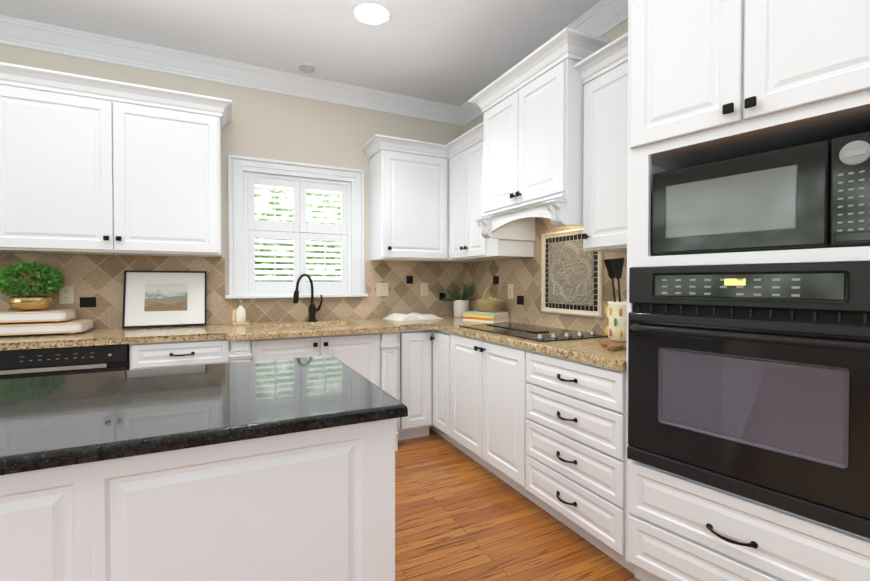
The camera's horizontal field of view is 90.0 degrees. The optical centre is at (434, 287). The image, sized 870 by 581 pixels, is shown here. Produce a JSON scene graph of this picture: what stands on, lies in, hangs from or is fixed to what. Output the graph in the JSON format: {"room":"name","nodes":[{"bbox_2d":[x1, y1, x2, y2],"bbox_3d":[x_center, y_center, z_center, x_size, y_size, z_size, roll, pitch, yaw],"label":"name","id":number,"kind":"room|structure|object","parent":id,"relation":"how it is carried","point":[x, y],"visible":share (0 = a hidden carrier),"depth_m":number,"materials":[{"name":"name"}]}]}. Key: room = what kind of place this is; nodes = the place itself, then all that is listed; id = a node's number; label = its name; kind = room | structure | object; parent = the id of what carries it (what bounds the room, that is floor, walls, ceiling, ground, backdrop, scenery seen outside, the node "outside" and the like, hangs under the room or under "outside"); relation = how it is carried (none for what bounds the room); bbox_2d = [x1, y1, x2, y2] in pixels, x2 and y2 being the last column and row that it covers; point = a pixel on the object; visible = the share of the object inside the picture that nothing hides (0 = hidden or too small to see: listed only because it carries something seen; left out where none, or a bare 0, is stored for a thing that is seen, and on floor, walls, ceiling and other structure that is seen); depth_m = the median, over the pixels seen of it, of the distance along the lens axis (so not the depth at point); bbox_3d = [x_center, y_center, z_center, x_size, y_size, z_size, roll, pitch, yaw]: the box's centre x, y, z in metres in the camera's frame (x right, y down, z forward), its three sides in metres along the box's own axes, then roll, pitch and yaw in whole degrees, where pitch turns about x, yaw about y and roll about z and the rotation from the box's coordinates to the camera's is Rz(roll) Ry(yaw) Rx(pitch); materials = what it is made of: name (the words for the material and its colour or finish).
{"room":"kitchen","nodes":[
{"label":"kitchen","id":0,"kind":"room"},
{"bbox_2d":[0,44,463,318],"bbox_3d":[-2.514,-0.246,3.000,6.450,2.890,0.160,0,1,-26],"label":"wall","id":1,"kind":"structure","parent":0,"point":[263,124],"depth_m":3.50,"materials":[{"name":"beige paint"}]},
{"bbox_2d":[0,62,223,256],"bbox_3d":[-2.112,-0.755,2.904,1.225,1.060,0.349,0,1,-26],"label":"upper cabinet","id":2,"kind":"object","parent":1,"relation":"attached to","point":[93,165],"depth_m":2.73,"materials":[{"name":"white wood"}]},
{"bbox_2d":[0,253,462,328],"bbox_3d":[-1.765,0.027,3.269,4.530,0.509,0.012,0,1,-26],"label":"tile backsplash","id":3,"kind":"structure","parent":1,"relation":"attached to","point":[96,282],"depth_m":3.34,"materials":[{"name":"tile"}]},
{"bbox_2d":[59,286,73,303],"bbox_3d":[-2.473,0.050,2.918,0.075,0.120,0.010,0,1,-26],"label":"electrical outlet","id":4,"kind":"object","parent":3,"relation":"attached to","point":[66,294],"visible":1,"depth_m":2.92,"materials":[{"name":"beige plastic"}]},
{"bbox_2d":[376,283,387,295],"bbox_3d":[-0.469,0.020,3.884,0.115,0.120,0.014,0,1,-26],"label":"light switch","id":5,"kind":"object","parent":3,"relation":"attached to","point":[381,289],"visible":1,"depth_m":3.88,"materials":[{"name":"beige plastic"}]},
{"bbox_2d":[420,283,427,295],"bbox_3d":[-0.101,0.019,4.064,0.075,0.120,0.010,0,1,-26],"label":"electrical outlet","id":6,"kind":"object","parent":3,"relation":"attached to","point":[423,289],"visible":1,"depth_m":4.06,"materials":[{"name":"beige plastic"}]},
{"bbox_2d":[0,15,465,125],"bbox_3d":[-2.529,-1.621,2.828,6.290,0.135,0.104,0,1,-26],"label":"crown molding","id":7,"kind":"structure","parent":1,"relation":"attached to","point":[17,32],"depth_m":3.23,"materials":[{"name":"white wood"}]},
{"bbox_2d":[225,155,367,298],"bbox_3d":[-1.121,-0.467,3.606,1.120,1.103,0.155,0,1,-26],"label":"window","id":8,"kind":"structure","parent":1,"relation":"in","point":[238,166],"depth_m":3.49,"materials":[{"name":"white wood"}]},
{"bbox_2d":[243,171,350,294],"bbox_3d":[-1.120,-0.428,3.607,0.853,0.965,0.068,0,1,-26],"label":"window shutters","id":9,"kind":"object","parent":8,"relation":"attached to","point":[299,231],"visible":1,"depth_m":3.59,"materials":[{"name":"white wood"}]},
{"bbox_2d":[0,0,601,106],"bbox_3d":[-0.347,-1.681,0.150,7.890,0.050,7.125,0,1,-26],"label":"ceiling","id":10,"kind":"structure","parent":0,"point":[459,53],"depth_m":2.88,"materials":[{"name":"white paint"}]},
{"bbox_2d":[296,62,317,73],"bbox_3d":[-0.987,-1.708,3.355,0.170,0.110,0.170,0,1,-26],"label":"recessed light","id":11,"kind":"object","parent":10,"relation":"in","point":[307,67],"visible":0.81,"depth_m":3.32,"materials":[{"name":"white"}]},
{"bbox_2d":[351,0,391,25],"bbox_3d":[-0.387,-1.679,2.671,0.250,0.013,0.250,0,1,-26],"label":"recessed light","id":12,"kind":"object","parent":10,"relation":"in","point":[372,12],"visible":1,"depth_m":2.66,"materials":[{"name":"white glass"}]},
{"bbox_2d":[395,428,640,580],"bbox_3d":[-0.347,1.259,0.187,7.890,0.050,7.125,0,1,-26],"label":"floor","id":13,"kind":"structure","parent":0,"point":[460,515],"depth_m":2.15,"materials":[{"name":"brown wood"}]},
{"bbox_2d":[0,344,129,379],"bbox_3d":[-2.197,0.766,2.667,0.612,0.872,0.578,0,1,-26],"label":"dishwasher","id":14,"kind":"object","parent":13,"relation":"on","point":[26,363],"visible":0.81,"depth_m":2.41,"materials":[{"name":"black metal"}]},
{"bbox_2d":[129,339,232,369],"bbox_3d":[-1.689,0.762,2.961,0.541,0.874,0.649,0,1,-26],"label":"base cabinet","id":15,"kind":"object","parent":13,"relation":"on","point":[217,351],"depth_m":2.66,"materials":[{"name":"white wood"}]},
{"bbox_2d":[0,318,435,350],"bbox_3d":[-1.597,0.305,2.925,4.530,0.039,0.766,0,1,-26],"label":"countertop","id":16,"kind":"structure","parent":15,"relation":"on","point":[253,331],"depth_m":2.83,"materials":[{"name":"beige stone"}]},
{"bbox_2d":[0,309,92,335],"bbox_3d":[-2.470,0.217,2.696,0.510,0.142,0.325,0,1,-26],"label":"tray stack","id":17,"kind":"object","parent":16,"relation":"on","point":[43,321],"visible":1,"depth_m":2.62,"materials":[{"name":"beige wood"}]},
{"bbox_2d":[0,261,64,310],"bbox_3d":[-2.515,-0.010,2.706,0.337,0.310,0.340,0,1,-26],"label":"potted plant","id":18,"kind":"object","parent":17,"relation":"on","point":[29,302],"visible":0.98,"depth_m":2.65,"materials":[{"name":"green plant"}]},
{"bbox_2d":[122,270,206,327],"bbox_3d":[-1.928,0.081,3.123,0.510,0.401,0.106,0,1,-26],"label":"picture frame","id":19,"kind":"object","parent":16,"relation":"on","point":[163,298],"visible":1,"depth_m":3.11,"materials":[{"name":"black"}]},
{"bbox_2d":[231,300,248,324],"bbox_3d":[-1.469,0.187,3.271,0.122,0.187,0.081,0,1,-26],"label":"soap dispenser","id":20,"kind":"object","parent":16,"relation":"on","point":[238,317],"visible":1,"depth_m":3.25,"materials":[{"name":"white ceramic"}]},
{"bbox_2d":[293,274,322,321],"bbox_3d":[-1.006,0.085,3.454,0.260,0.387,0.241,0,1,-26],"label":"faucet","id":21,"kind":"object","parent":16,"relation":"on","point":[312,309],"visible":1,"depth_m":3.53,"materials":[{"name":"black metal"}]},
{"bbox_2d":[0,419,394,580],"bbox_3d":[-1.674,0.776,0.775,3.117,0.902,0.780,0,1,-26],"label":"kitchen island","id":22,"kind":"object","parent":13,"relation":"on","point":[275,470],"depth_m":0.93,"materials":[{"name":"white wood"}]},
{"bbox_2d":[0,355,407,478],"bbox_3d":[-1.682,0.310,0.754,3.190,0.029,0.820,0,1,-26],"label":"island countertop","id":23,"kind":"structure","parent":22,"relation":"on","point":[48,423],"depth_m":1.05,"materials":[{"name":"black stone"}]},
{"bbox_2d":[245,326,384,390],"bbox_3d":[-0.938,0.758,3.283,0.876,0.874,0.722,0,1,-26],"label":"base cabinet","id":24,"kind":"object","parent":13,"relation":"on","point":[364,354],"depth_m":3.01,"materials":[{"name":"white wood"}]},
{"bbox_2d":[385,329,432,449],"bbox_3d":[-0.301,0.754,3.631,0.345,0.874,0.649,0,1,-26],"label":"base cabinet","id":25,"kind":"object","parent":13,"relation":"on","point":[398,366],"depth_m":3.34,"materials":[{"name":"white wood"}]},
{"bbox_2d":[437,315,462,318],"bbox_3d":[0.140,0.295,3.789,0.651,0.039,0.360,0,1,-26],"label":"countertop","id":26,"kind":"structure","parent":25,"relation":"on","point":[447,316],"depth_m":3.94,"materials":[{"name":"beige stone"}]},
{"bbox_2d":[382,312,442,320],"bbox_3d":[-0.196,0.247,3.781,0.440,0.055,0.290,0,1,-34],"label":"open magazine","id":27,"kind":"object","parent":26,"relation":"on","point":[412,316],"visible":1,"depth_m":3.70,"materials":[{"name":"white paper"}]},
{"bbox_2d":[436,282,477,316],"bbox_3d":[0.207,0.105,3.992,0.326,0.334,0.383,0,1,-26],"label":"potted plant","id":28,"kind":"object","parent":26,"relation":"on","point":[460,306],"visible":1,"depth_m":4.01,"materials":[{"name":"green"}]},
{"bbox_2d":[429,330,444,438],"bbox_3d":[0.335,0.757,3.413,0.649,0.874,0.289,0,1,-26],"label":"base cabinet","id":29,"kind":"object","parent":13,"relation":"on","point":[438,338],"depth_m":3.31,"materials":[{"name":"white wood"}]},
{"bbox_2d":[445,331,520,492],"bbox_3d":[0.588,0.763,2.889,0.649,0.874,0.874,0,1,-26],"label":"base cabinet","id":30,"kind":"object","parent":13,"relation":"on","point":[483,377],"depth_m":2.71,"materials":[{"name":"white wood"}]},
{"bbox_2d":[521,349,634,573],"bbox_3d":[0.919,0.772,2.205,0.649,0.874,0.646,0,1,-26],"label":"base cabinet","id":31,"kind":"object","parent":13,"relation":"on","point":[546,432],"depth_m":2.01,"materials":[{"name":"white wood"}]},
{"bbox_2d":[432,319,625,370],"bbox_3d":[0.668,0.308,2.695,0.651,0.039,1.770,0,1,-26],"label":"countertop","id":32,"kind":"structure","parent":31,"relation":"on","point":[593,351],"depth_m":2.25,"materials":[{"name":"beige stone"}]},
{"bbox_2d":[462,310,508,323],"bbox_3d":[0.414,0.238,3.543,0.301,0.079,0.236,1,1,40],"label":"books","id":33,"kind":"object","parent":32,"relation":"on","point":[485,317],"visible":0.98,"depth_m":3.45,"materials":[{"name":"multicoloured paper"}]},
{"bbox_2d":[476,287,503,311],"bbox_3d":[0.447,0.098,3.541,0.220,0.197,0.220,0,1,-26],"label":"basket","id":34,"kind":"object","parent":33,"relation":"on","point":[489,304],"visible":1,"depth_m":3.46,"materials":[{"name":"wicker"}]},
{"bbox_2d":[459,323,607,341],"bbox_3d":[0.599,0.270,2.849,0.510,0.032,0.920,0,1,-26],"label":"cooktop","id":35,"kind":"object","parent":32,"relation":"in","point":[534,332],"visible":1,"depth_m":2.71,"materials":[{"name":"black"}]},
{"bbox_2d":[600,339,625,350],"bbox_3d":[0.932,0.284,2.167,0.333,0.020,0.260,0,1,-26],"label":"board","id":36,"kind":"object","parent":32,"relation":"on","point":[609,344],"visible":0.54,"depth_m":2.10,"materials":[{"name":"brown wood"}]},
{"bbox_2d":[604,258,626,341],"bbox_3d":[0.946,0.062,2.214,0.207,0.422,0.171,0,1,-26],"label":"utensil crock","id":37,"kind":"object","parent":36,"relation":"on","point":[616,318],"visible":0.56,"depth_m":2.17,"materials":[{"name":"beige ceramic"}]},
{"bbox_2d":[625,0,869,580],"bbox_3d":[1.235,-0.094,1.610,0.658,2.620,0.800,-1,1,-38],"label":"tall cabinet","id":38,"kind":"object","parent":13,"relation":"on","point":[709,81],"visible":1,"depth_m":1.47,"materials":[{"name":"white wood"}]},
{"bbox_2d":[627,261,869,538],"bbox_3d":[1.203,0.303,1.590,0.640,0.760,0.756,-1,1,-38],"label":"wall oven","id":39,"kind":"object","parent":38,"relation":"in","point":[750,381],"visible":1,"depth_m":1.38,"materials":[{"name":"black metal"}]},
{"bbox_2d":[652,131,869,255],"bbox_3d":[1.192,-0.280,1.563,0.420,0.318,0.627,-1,1,-38],"label":"microwave","id":40,"kind":"object","parent":38,"relation":"in","point":[814,195],"visible":1,"depth_m":1.39,"materials":[{"name":"black"}]},
{"bbox_2d":[464,20,627,326],"bbox_3d":[2.320,-0.225,1.318,1.113,2.890,7.074,0,1,-26],"label":"wall","id":41,"kind":"structure","parent":0,"point":[621,29],"depth_m":2.63,"materials":[{"name":"beige paint"}]},
{"bbox_2d":[361,122,533,262],"bbox_3d":[0.052,-0.723,3.542,1.029,0.980,1.084,0,1,-26],"label":"upper cabinet","id":42,"kind":"object","parent":41,"relation":"attached to","point":[425,201],"visible":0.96,"depth_m":3.62,"materials":[{"name":"white wood"}]},
{"bbox_2d":[468,27,610,240],"bbox_3d":[0.690,-0.837,2.785,0.520,0.994,1.000,0,1,-26],"label":"upper cabinet","id":43,"kind":"object","parent":41,"relation":"attached to","point":[531,105],"visible":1,"depth_m":2.54,"materials":[{"name":"white wood"}]},
{"bbox_2d":[460,0,627,123],"bbox_3d":[0.779,-1.625,3.091,0.104,0.135,2.280,0,1,-26],"label":"crown molding","id":44,"kind":"structure","parent":41,"relation":"attached to","point":[601,18],"depth_m":2.65,"materials":[{"name":"white wood"}]},
{"bbox_2d":[463,217,626,334],"bbox_3d":[0.802,-0.160,3.168,0.012,0.886,2.406,0,1,-26],"label":"tile backsplash","id":45,"kind":"structure","parent":41,"relation":"attached to","point":[523,277],"depth_m":3.33,"materials":[{"name":"tile"}]},
{"bbox_2d":[508,284,512,298],"bbox_3d":[0.613,0.035,3.542,0.010,0.120,0.075,0,1,-26],"label":"outlet","id":46,"kind":"object","parent":45,"relation":"attached to","point":[510,291],"visible":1,"depth_m":3.54,"materials":[{"name":"beige plastic"}]},
{"bbox_2d":[541,228,602,317],"bbox_3d":[0.904,-0.100,2.928,0.020,0.570,0.565,0,1,-26],"label":"wall art","id":47,"kind":"object","parent":45,"relation":"attached to","point":[571,277],"visible":0.88,"depth_m":2.92,"materials":[{"name":"beige tile"}]},
{"bbox_2d":[574,32,627,252],"bbox_3d":[1.036,-0.696,2.224,0.404,1.000,0.484,0,1,-26],"label":"upper cabinet","id":48,"kind":"object","parent":41,"relation":"attached to","point":[603,71],"visible":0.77,"depth_m":2.22,"materials":[{"name":"white wood"}]},
{"label":"outside","id":49,"kind":"structure","parent":0,"visible":0},
{"bbox_2d":[255,185,340,281],"bbox_3d":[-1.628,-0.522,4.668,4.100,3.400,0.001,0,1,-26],"label":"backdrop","id":50,"kind":"structure","parent":49,"point":[291,216],"depth_m":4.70,"materials":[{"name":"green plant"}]}
]}

